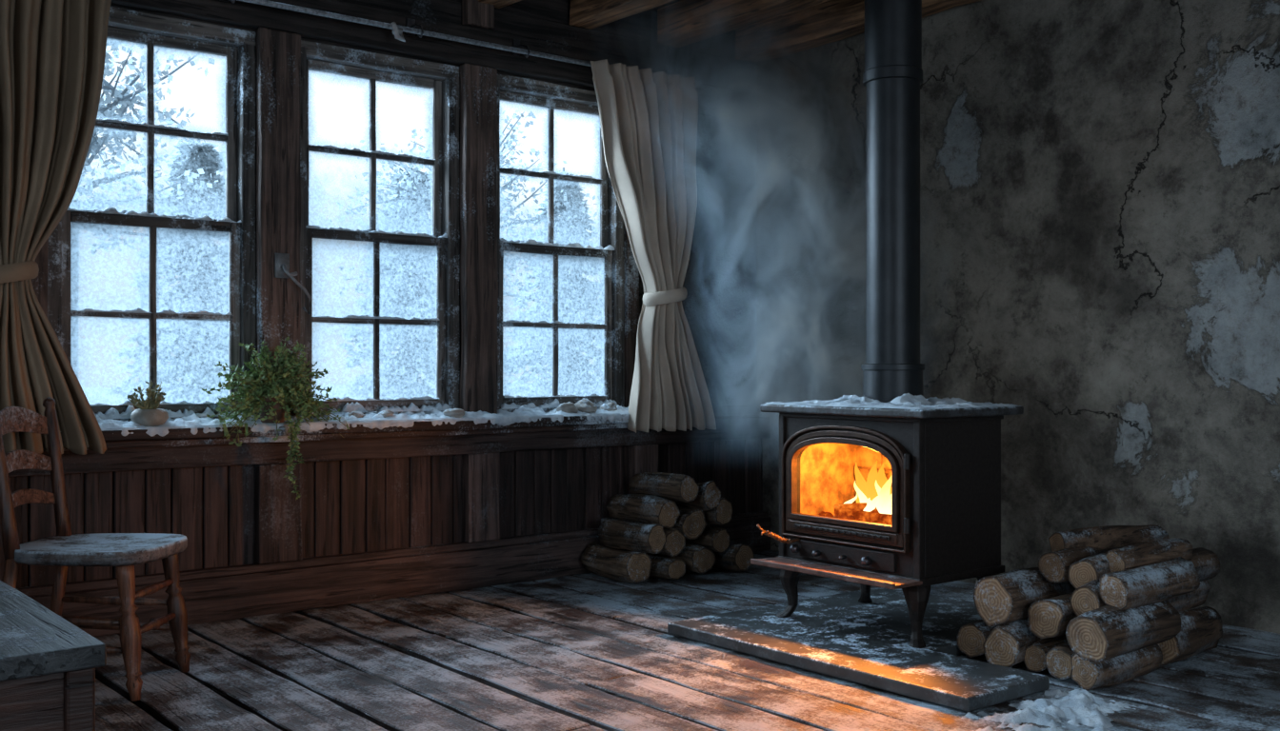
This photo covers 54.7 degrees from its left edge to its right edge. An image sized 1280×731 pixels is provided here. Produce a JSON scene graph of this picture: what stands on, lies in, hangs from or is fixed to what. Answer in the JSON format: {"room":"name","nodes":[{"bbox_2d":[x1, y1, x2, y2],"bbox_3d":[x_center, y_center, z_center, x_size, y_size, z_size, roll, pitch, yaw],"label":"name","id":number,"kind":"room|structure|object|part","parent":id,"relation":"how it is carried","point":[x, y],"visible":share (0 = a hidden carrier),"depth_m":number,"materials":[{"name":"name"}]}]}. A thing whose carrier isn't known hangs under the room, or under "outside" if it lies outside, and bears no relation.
{"room":"cabin living room","nodes":[
{"label":"cabin living room","id":0,"kind":"room"},
{"bbox_2d":[130,408,168,426],"bbox_3d":[-2.022,0.215,5.107,0.148,0.070,0.148,0,0,-39],"label":"bowl","id":1,"kind":"object","parent":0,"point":[147,417],"depth_m":5.05,"materials":[{"name":"ceramic"}]},
{"bbox_2d":[274,253,312,315],"bbox_3d":[-1.542,-0.363,5.521,0.157,0.274,0.064,0,0,-39],"label":"wall hook","id":2,"kind":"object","parent":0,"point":[281,260],"depth_m":5.50,"materials":[{"name":"grey metal"}]},
{"bbox_2d":[110,0,757,417],"bbox_3d":[-2.158,-0.399,5.277,7.430,3.198,0.145,0,0,-39],"label":"wall","id":3,"kind":"structure","parent":0,"point":[720,304],"depth_m":7.26,"materials":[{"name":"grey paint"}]},
{"bbox_2d":[31,239,48,318],"bbox_3d":[-2.483,-0.867,4.866,0.286,2.255,0.079,0,0,-39],"label":"window post","id":4,"kind":"object","parent":3,"relation":"attached to","point":[40,285],"depth_m":4.91,"materials":[{"name":"brown wood"}]},
{"bbox_2d":[68,37,229,404],"bbox_3d":[-2.096,-0.609,5.308,0.663,1.548,0.040,0,0,-39],"label":"pane","id":5,"kind":"object","parent":3,"relation":"attached to","point":[110,264],"visible":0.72,"depth_m":5.31,"materials":[{"name":"clear glass"}]},
{"bbox_2d":[47,41,256,414],"bbox_3d":[-2.095,-0.601,5.307,0.871,1.723,0.143,0,0,-39],"label":"upright","id":6,"kind":"object","parent":3,"relation":"attached to","point":[241,60],"depth_m":5.49,"materials":[{"name":"brown wood"}]},
{"bbox_2d":[67,118,241,419],"bbox_3d":[-2.078,-0.410,5.286,0.747,1.265,0.108,0,0,-39],"label":"ridges","id":7,"kind":"object","parent":3,"relation":"attached to","point":[111,413],"visible":0.73,"depth_m":5.27,"materials":[{"name":"white snow"}]},
{"bbox_2d":[70,6,256,421],"bbox_3d":[-2.094,-0.618,5.308,0.867,1.748,0.142,0,0,-39],"label":"frame rails","id":8,"kind":"object","parent":3,"relation":"attached to","point":[133,26],"visible":0.69,"depth_m":5.32,"materials":[{"name":"brown wood"}]},
{"bbox_2d":[255,27,300,419],"bbox_3d":[-1.623,-0.867,5.555,0.196,2.257,0.078,0,0,-39],"label":"window post","id":9,"kind":"object","parent":3,"relation":"attached to","point":[278,53],"depth_m":5.52,"materials":[{"name":"brown wood"}]},
{"bbox_2d":[40,412,629,451],"bbox_3d":[-2.386,0.296,4.847,6.340,0.082,0.259,0,0,-39],"label":"window sill","id":10,"kind":"structure","parent":3,"relation":"in","point":[175,437],"depth_m":5.59,"materials":[{"name":"brown wood"}]},
{"bbox_2d":[201,336,349,500],"bbox_3d":[-1.560,0.228,5.373,0.617,0.715,0.269,0,0,-39],"label":"potted plant","id":11,"kind":"object","parent":10,"relation":"on","point":[274,390],"visible":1,"depth_m":5.34,"materials":[{"name":"green plant"}]},
{"bbox_3d":[-1.605,0.190,5.410,0.152,0.120,0.152,0,0,-39],"label":"pot","id":12,"kind":"part","parent":11,"relation":"part of","materials":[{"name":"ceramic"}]},
{"bbox_3d":[-2.386,0.296,4.847,6.340,0.082,0.259,0,0,-39],"label":"sill","id":13,"kind":"part","parent":10,"relation":"part of","materials":[{"name":"brown wood"}]},
{"bbox_2d":[60,405,629,432],"bbox_3d":[-1.214,0.233,5.770,3.320,0.058,0.245,0,0,-39],"label":"snow","id":14,"kind":"object","parent":10,"relation":"on","point":[191,420],"visible":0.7,"depth_m":5.74,"materials":[{"name":"white snow"}]},
{"bbox_2d":[127,380,168,426],"bbox_3d":[-2.029,0.155,5.107,0.161,0.191,0.149,0,0,5],"label":"potted succulent","id":15,"kind":"object","parent":14,"relation":"on","point":[149,414],"visible":0.99,"depth_m":5.07,"materials":[{"name":"green plant"}]},
{"bbox_2d":[348,411,365,418],"bbox_3d":[-1.312,0.235,5.716,0.086,0.050,0.086,0,0,-39],"label":"stone","id":16,"kind":"object","parent":14,"relation":"on","point":[358,414],"visible":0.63,"depth_m":5.69,"materials":[{"name":"grey stone"}]},
{"bbox_2d":[378,410,395,418],"bbox_3d":[-1.191,0.235,5.801,0.097,0.053,0.101,0,0,17],"label":"stone","id":17,"kind":"object","parent":10,"relation":"on","point":[385,413],"visible":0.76,"depth_m":5.76,"materials":[{"name":"grey stone"}]},
{"bbox_2d":[443,408,465,418],"bbox_3d":[-0.901,0.236,6.000,0.104,0.058,0.092,0,0,6],"label":"stone","id":18,"kind":"object","parent":10,"relation":"on","point":[455,412],"visible":0.91,"depth_m":5.97,"materials":[{"name":"grey stone"}]},
{"bbox_2d":[556,402,578,413],"bbox_3d":[-0.374,0.228,6.420,0.111,0.075,0.100,0,0,8],"label":"stone","id":19,"kind":"object","parent":10,"relation":"on","point":[569,408],"visible":0.8,"depth_m":6.38,"materials":[{"name":"grey stone"}]},
{"bbox_2d":[574,400,597,413],"bbox_3d":[-0.300,0.220,6.519,0.140,0.083,0.146,0,0,-39],"label":"stone","id":20,"kind":"object","parent":10,"relation":"on","point":[583,406],"visible":0.7,"depth_m":6.47,"materials":[{"name":"grey stone"}]},
{"bbox_2d":[600,402,617,411],"bbox_3d":[-0.164,0.230,6.605,0.096,0.066,0.092,0,0,-39],"label":"stone","id":21,"kind":"object","parent":10,"relation":"on","point":[610,407],"visible":0.71,"depth_m":6.58,"materials":[{"name":"grey stone"}]},
{"bbox_2d":[308,69,436,400],"bbox_3d":[-1.281,-0.609,5.961,0.661,1.548,0.040,0,0,-39],"label":"pane","id":22,"kind":"object","parent":3,"relation":"attached to","point":[408,272],"visible":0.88,"depth_m":5.93,"materials":[{"name":"clear glass"}]},
{"bbox_2d":[306,144,450,414],"bbox_3d":[-1.263,-0.409,5.938,0.745,1.263,0.108,0,0,-39],"label":"ridges","id":23,"kind":"object","parent":3,"relation":"attached to","point":[348,408],"visible":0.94,"depth_m":5.94,"materials":[{"name":"white snow"}]},
{"bbox_2d":[300,46,459,412],"bbox_3d":[-1.280,-0.600,5.960,0.869,1.724,0.142,0,0,-39],"label":"upright","id":24,"kind":"object","parent":3,"relation":"attached to","point":[446,94],"depth_m":6.15,"materials":[{"name":"brown wood"}]},
{"bbox_2d":[300,40,459,419],"bbox_3d":[-1.280,-0.617,5.960,0.866,1.748,0.141,0,0,-39],"label":"frame rails","id":25,"kind":"object","parent":3,"relation":"attached to","point":[322,57],"visible":0.76,"depth_m":5.93,"materials":[{"name":"brown wood"}]},
{"bbox_2d":[0,415,770,637],"bbox_3d":[-2.075,0.702,5.170,7.232,0.804,0.125,0,0,-39],"label":"wainscoting","id":26,"kind":"structure","parent":3,"relation":"attached to","point":[373,519],"depth_m":5.78,"materials":[{"name":"brown wood"}]},
{"bbox_2d":[110,0,672,87],"bbox_3d":[-1.788,-1.596,5.432,5.000,0.198,0.073,0,0,-39],"label":"trim","id":27,"kind":"structure","parent":3,"relation":"attached to","point":[238,13],"depth_m":5.90,"materials":[{"name":"brown wood"}]},
{"bbox_2d":[219,0,701,88],"bbox_3d":[-1.272,-1.586,5.713,4.060,0.148,0.136,0,0,-39],"label":"curtain rod","id":28,"kind":"object","parent":3,"relation":"attached to","point":[410,29],"visible":0.8,"depth_m":5.87,"materials":[{"name":"metal"}]},
{"bbox_2d":[0,0,111,455],"bbox_3d":[-2.329,-0.614,4.639,0.711,1.913,0.228,0,0,-39],"label":"curtain","id":29,"kind":"object","parent":28,"relation":"hanging from","point":[52,52],"visible":0.94,"depth_m":4.68,"materials":[{"name":"beige fabric"}]},
{"bbox_2d":[590,60,716,433],"bbox_3d":[0.100,-0.609,6.597,0.834,1.923,0.223,0,0,-39],"label":"curtain","id":30,"kind":"object","parent":28,"relation":"hanging from","point":[649,120],"visible":1,"depth_m":6.58,"materials":[{"name":"fabric"}]},
{"bbox_2d":[459,0,498,414],"bbox_3d":[-0.810,-0.868,6.206,0.192,2.255,0.080,0,0,-39],"label":"window post","id":31,"kind":"object","parent":3,"relation":"attached to","point":[478,99],"depth_m":6.17,"materials":[{"name":"brown wood"}]},
{"bbox_2d":[499,100,604,398],"bbox_3d":[-0.467,-0.609,6.613,0.665,1.548,0.040,0,0,-39],"label":"pane","id":32,"kind":"object","parent":3,"relation":"attached to","point":[528,351],"visible":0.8,"depth_m":6.62,"materials":[{"name":"clear glass"}]},
{"bbox_2d":[497,73,606,412],"bbox_3d":[-0.466,-0.618,6.612,0.869,1.750,0.143,0,0,-39],"label":"frame rails","id":33,"kind":"object","parent":3,"relation":"attached to","point":[514,89],"visible":0.74,"depth_m":6.55,"materials":[{"name":"brown wood"}]},
{"bbox_2d":[500,166,617,409],"bbox_3d":[-0.449,-0.410,6.590,0.749,1.264,0.108,0,0,-39],"label":"ridges","id":34,"kind":"object","parent":3,"relation":"attached to","point":[555,404],"visible":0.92,"depth_m":6.54,"materials":[{"name":"white snow"}]},
{"bbox_2d":[496,80,624,410],"bbox_3d":[-0.466,-0.599,6.612,0.872,1.724,0.144,0,0,-39],"label":"upright","id":35,"kind":"object","parent":3,"relation":"attached to","point":[611,221],"depth_m":6.80,"materials":[{"name":"brown wood"}]},
{"bbox_2d":[624,225,639,407],"bbox_3d":[-0.048,-0.618,6.855,0.086,1.753,0.034,0,0,-39],"label":"trim","id":36,"kind":"structure","parent":3,"relation":"attached to","point":[631,272],"depth_m":6.83,"materials":[{"name":"brown wood"}]},
{"bbox_2d":[648,0,681,12],"bbox_3d":[0.198,-2.075,2.337,7.530,0.150,7.800,0,0,-39],"label":"ceiling","id":37,"kind":"structure","parent":0,"point":[673,1],"depth_m":6.87,"materials":[{"name":"brown wood"}]},
{"bbox_2d":[478,0,521,8],"bbox_3d":[1.538,-1.913,3.360,0.177,0.227,7.433,0,0,-39],"label":"ceiling beam","id":38,"kind":"structure","parent":37,"relation":"attached to","point":[498,4],"depth_m":6.17,"materials":[{"name":"brown wood"}]},
{"bbox_2d":[569,0,673,29],"bbox_3d":[2.005,-1.913,3.737,0.177,0.229,7.434,0,0,-39],"label":"ceiling beam","id":39,"kind":"structure","parent":37,"relation":"attached to","point":[590,14],"depth_m":6.41,"materials":[{"name":"brown wood"}]},
{"bbox_2d":[657,0,830,47],"bbox_3d":[2.471,-1.915,4.111,0.178,0.225,7.424,0,0,-39],"label":"ceiling beam","id":40,"kind":"structure","parent":37,"relation":"attached to","point":[683,23],"depth_m":6.62,"materials":[{"name":"brown wood"}]},
{"bbox_2d":[735,0,982,61],"bbox_3d":[2.941,-1.915,4.486,0.177,0.229,7.434,0,0,-39],"label":"ceiling beam","id":41,"kind":"structure","parent":37,"relation":"attached to","point":[830,21],"depth_m":6.90,"materials":[{"name":"brown wood"}]},
{"bbox_2d":[94,549,1279,730],"bbox_3d":[0.173,1.118,2.319,7.298,0.051,7.404,0,0,-39],"label":"floor","id":42,"kind":"structure","parent":0,"point":[587,651],"depth_m":4.39,"materials":[{"name":"brown wood"}]},
{"bbox_2d":[0,580,106,730],"bbox_3d":[-1.726,0.799,2.442,0.930,0.601,1.312,0,0,-39],"label":"storage chest","id":43,"kind":"object","parent":42,"relation":"on","point":[48,664],"visible":1,"depth_m":2.21,"materials":[{"name":"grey wood"}]},
{"bbox_3d":[-1.726,0.520,2.442,0.930,0.043,1.312,0,0,-39],"label":"lid","id":44,"kind":"part","parent":43,"relation":"part of","materials":[{"name":"grey wood"}]},
{"bbox_2d":[0,397,190,701],"bbox_3d":[-1.891,0.608,4.271,0.579,0.988,0.473,0,0,3],"label":"dining chair","id":45,"kind":"object","parent":42,"relation":"on","point":[122,551],"visible":0.95,"depth_m":4.26,"materials":[{"name":"brown wood"}]},
{"bbox_3d":[-1.860,0.632,4.269,0.516,0.045,0.473,0,0,3],"label":"seat","id":46,"kind":"part","parent":45,"relation":"part of","materials":[{"name":"grey wood"}]},
{"bbox_2d":[580,472,754,582],"bbox_3d":[0.153,0.837,6.536,0.836,0.560,0.469,0,0,-39],"label":"firewood stack","id":47,"kind":"object","parent":42,"relation":"on","point":[665,518],"visible":1,"depth_m":6.39,"materials":[{"name":"brown wood"}]},
{"bbox_2d":[667,587,1049,712],"bbox_3d":[1.100,1.073,4.905,1.350,0.047,1.480,0,0,-39],"label":"hearth slab","id":48,"kind":"object","parent":42,"relation":"on","point":[840,636],"visible":0.8,"depth_m":4.70,"materials":[{"name":"stone"}]},
{"bbox_2d":[750,0,1023,648],"bbox_3d":[0.960,-0.485,5.010,0.780,3.069,0.853,0,0,-39],"label":"wood stove","id":49,"kind":"object","parent":48,"relation":"on","point":[890,487],"visible":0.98,"depth_m":4.96,"materials":[{"name":"metal"}]},
{"bbox_3d":[0.562,0.686,5.046,0.201,0.089,0.043,0,0,-32],"label":"door handle","id":50,"kind":"part","parent":49,"relation":"part of","materials":[{"name":"gold metal"}]},
{"bbox_3d":[0.800,0.471,4.895,0.033,0.466,0.650,0,0,-39],"label":"door frame","id":51,"kind":"part","parent":49,"relation":"part of","materials":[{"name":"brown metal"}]},
{"bbox_3d":[1.015,0.178,5.055,0.637,0.035,0.851,0,0,-39],"label":"plate","id":52,"kind":"part","parent":49,"relation":"part of","materials":[{"name":"metal"}]},
{"bbox_2d":[948,689,1136,730],"bbox_3d":[1.285,1.084,3.818,0.700,0.041,0.432,0,0,-39],"label":"snow drift","id":53,"kind":"object","parent":42,"relation":"on","point":[1083,708],"visible":1,"depth_m":3.88,"materials":[{"name":"white snow"}]},
{"bbox_2d":[956,524,1222,691],"bbox_3d":[1.719,0.868,4.672,1.016,0.507,0.752,0,0,-39],"label":"firewood stack","id":54,"kind":"object","parent":42,"relation":"on","point":[1108,607],"visible":1,"depth_m":4.43,"materials":[{"name":"brown wood"}]},
{"bbox_2d":[756,0,1279,634],"bbox_3d":[3.046,-0.450,4.683,0.150,3.300,7.700,0,0,-39],"label":"wall","id":55,"kind":"structure","parent":0,"point":[1100,179],"depth_m":5.81,"materials":[{"name":"paint"}]},
{"label":"outside","id":56,"kind":"structure","parent":0,"visible":0},
{"label":"ground","id":57,"kind":"structure","parent":56,"visible":0},
{"bbox_2d":[74,42,219,201],"bbox_3d":[-5.616,-1.611,12.164,3.507,6.236,3.755,0,0,-39],"label":"birch tree","id":58,"kind":"object","parent":57,"relation":"on","point":[122,99],"visible":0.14,"depth_m":12.00,"materials":[{"name":"white plant"}]},
{"bbox_2d":[163,141,222,373],"bbox_3d":[-6.539,-1.000,18.412,2.789,5.000,2.946,0,0,-39],"label":"pine tree","id":59,"kind":"object","parent":57,"relation":"on","point":[204,155],"visible":0.13,"depth_m":18.25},
{"bbox_2d":[386,166,430,300],"bbox_3d":[-3.937,-1.000,21.230,2.674,5.000,2.603,0,0,-39],"label":"pine tree","id":60,"kind":"object","parent":57,"relation":"on","point":[427,178],"visible":0.02,"depth_m":21.11,"materials":[{"name":"plant"}]},
{"bbox_2d":[339,107,585,224],"bbox_3d":[-2.439,-1.111,16.616,3.511,5.236,3.242,0,0,0],"label":"birch tree","id":61,"kind":"object","parent":57,"relation":"on","point":[410,184],"visible":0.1,"depth_m":16.52,"materials":[{"name":"white plant"}]},
{"bbox_2d":[533,167,593,278],"bbox_3d":[-1.512,-1.300,25.589,3.688,5.600,3.498,0,0,-39],"label":"pine tree","id":62,"kind":"object","parent":57,"relation":"on","point":[544,210],"visible":0.07,"depth_m":25.46,"materials":[{"name":"plant"}]}
]}

